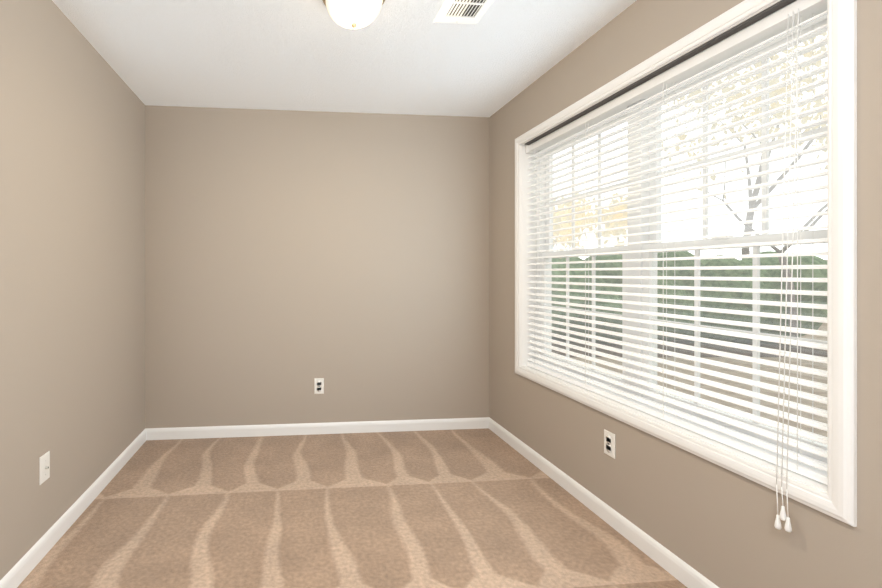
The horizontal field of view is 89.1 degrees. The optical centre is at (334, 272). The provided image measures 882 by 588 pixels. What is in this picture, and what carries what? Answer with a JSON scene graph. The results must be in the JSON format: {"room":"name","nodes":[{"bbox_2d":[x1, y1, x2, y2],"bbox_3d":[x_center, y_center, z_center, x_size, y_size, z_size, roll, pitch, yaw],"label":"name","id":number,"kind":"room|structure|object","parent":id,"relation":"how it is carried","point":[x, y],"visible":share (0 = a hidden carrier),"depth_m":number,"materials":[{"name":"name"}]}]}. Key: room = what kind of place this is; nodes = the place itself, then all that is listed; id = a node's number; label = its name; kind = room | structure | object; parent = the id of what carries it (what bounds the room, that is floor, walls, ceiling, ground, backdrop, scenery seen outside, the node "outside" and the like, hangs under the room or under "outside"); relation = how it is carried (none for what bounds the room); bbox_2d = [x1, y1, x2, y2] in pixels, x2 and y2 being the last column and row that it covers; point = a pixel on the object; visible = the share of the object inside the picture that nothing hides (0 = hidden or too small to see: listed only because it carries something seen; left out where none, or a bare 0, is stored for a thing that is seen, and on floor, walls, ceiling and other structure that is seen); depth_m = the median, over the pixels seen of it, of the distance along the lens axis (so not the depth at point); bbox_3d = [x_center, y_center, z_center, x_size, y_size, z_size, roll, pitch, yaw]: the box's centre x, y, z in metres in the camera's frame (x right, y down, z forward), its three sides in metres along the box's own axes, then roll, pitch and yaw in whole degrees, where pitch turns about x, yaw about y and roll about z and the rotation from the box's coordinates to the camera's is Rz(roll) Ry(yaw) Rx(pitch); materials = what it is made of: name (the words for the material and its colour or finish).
{"room":"empty bedroom","nodes":[
{"label":"empty bedroom","id":0,"kind":"room"},
{"bbox_2d":[0,0,144,579],"bbox_3d":[-1.290,0.000,1.103,0.200,2.440,4.140,0,0,-5],"label":"wall","id":1,"kind":"structure","parent":0,"point":[72,253],"depth_m":2.04,"materials":[{"name":"beige paint"}]},
{"bbox_2d":[39,451,49,484],"bbox_3d":[-1.255,0.848,1.890,0.017,0.117,0.072,0,0,-5],"label":"outlet","id":2,"kind":"object","parent":1,"relation":"attached to","point":[44,467],"visible":1,"depth_m":1.88,"materials":[{"name":"white plastic"}]},
{"bbox_2d":[0,429,147,587],"bbox_3d":[-1.184,1.179,1.114,0.013,0.082,4.140,0,0,-5],"label":"baseboard","id":3,"kind":"structure","parent":1,"relation":"attached to","point":[29,561],"depth_m":2.05,"materials":[{"name":"white paint"}]},
{"bbox_2d":[145,105,488,427],"bbox_3d":[-0.095,0.000,3.396,3.010,2.440,0.200,0,0,-5],"label":"wall","id":4,"kind":"structure","parent":0,"point":[290,255],"depth_m":3.29,"materials":[{"name":"beige paint"}]},
{"bbox_2d":[145,417,487,439],"bbox_3d":[-0.085,1.179,3.290,2.550,0.082,0.013,0,0,-5],"label":"baseboard","id":5,"kind":"structure","parent":4,"relation":"attached to","point":[454,423],"depth_m":3.28,"materials":[{"name":"white paint"}]},
{"bbox_2d":[314,378,323,393],"bbox_3d":[-0.120,0.860,3.289,0.072,0.117,0.008,0,0,-5],"label":"electrical outlet","id":6,"kind":"object","parent":4,"relation":"attached to","point":[318,385],"visible":1,"depth_m":3.29,"materials":[{"name":"white plastic"}]},
{"bbox_2d":[52,0,636,116],"bbox_3d":[0.109,-1.295,1.236,3.010,0.150,4.540,0,0,-5],"label":"ceiling","id":7,"kind":"structure","parent":0,"point":[410,57],"depth_m":2.40,"materials":[{"name":"paint"}]},
{"bbox_2d":[323,0,384,28],"bbox_3d":[0.083,-1.141,1.901,0.284,0.156,0.284,0,0,-5],"label":"ceiling light fixture","id":8,"kind":"object","parent":7,"relation":"attached to","point":[353,14],"visible":1,"depth_m":1.86,"materials":[{"name":"white glass"}]},
{"bbox_2d":[433,0,494,24],"bbox_3d":[0.603,-1.216,1.964,0.220,0.008,0.327,0,0,-5],"label":"ceiling vent","id":9,"kind":"object","parent":7,"relation":"in","point":[464,11],"visible":1,"depth_m":2.02,"materials":[{"name":"white metal"}]},
{"bbox_2d":[17,428,686,587],"bbox_3d":[0.109,1.295,1.236,3.010,0.150,4.540,0,0,-5],"label":"floor","id":10,"kind":"structure","parent":0,"point":[474,508],"depth_m":2.11,"materials":[{"name":"beige carpet"}]},
{"bbox_2d":[489,0,881,587],"bbox_3d":[1.508,0.000,1.368,0.200,2.440,4.140,0,0,-5],"label":"wall","id":11,"kind":"structure","parent":0,"point":[712,522],"depth_m":1.71,"materials":[{"name":"beige paint"}]},
{"bbox_2d":[488,417,718,587],"bbox_3d":[1.402,1.179,1.358,0.013,0.082,4.140,0,0,-5],"label":"baseboard","id":12,"kind":"structure","parent":11,"relation":"attached to","point":[662,556],"depth_m":2.07,"materials":[{"name":"white paint"}]},
{"bbox_2d":[604,429,614,458],"bbox_3d":[1.333,0.833,2.115,0.008,0.117,0.072,0,0,-5],"label":"electrical outlet","id":13,"kind":"object","parent":11,"relation":"attached to","point":[609,443],"visible":1,"depth_m":2.11,"materials":[{"name":"white plastic"}]},
{"bbox_2d":[515,0,856,532],"bbox_3d":[1.417,-0.061,2.103,0.233,1.721,1.824,0,0,-5],"label":"window","id":14,"kind":"structure","parent":11,"relation":"in","point":[638,110],"depth_m":1.65,"materials":[{"name":"white plastic"}]},
{"label":"outside","id":15,"kind":"structure","parent":0,"visible":0},
{"bbox_2d":[552,32,826,438],"bbox_3d":[22.335,-3.114,12.156,43.240,9.828,70.000,0,0,-5],"label":"trees","id":16,"kind":"object","parent":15,"point":[733,306],"depth_m":8.42,"materials":[{"name":"green plant"}]}
]}

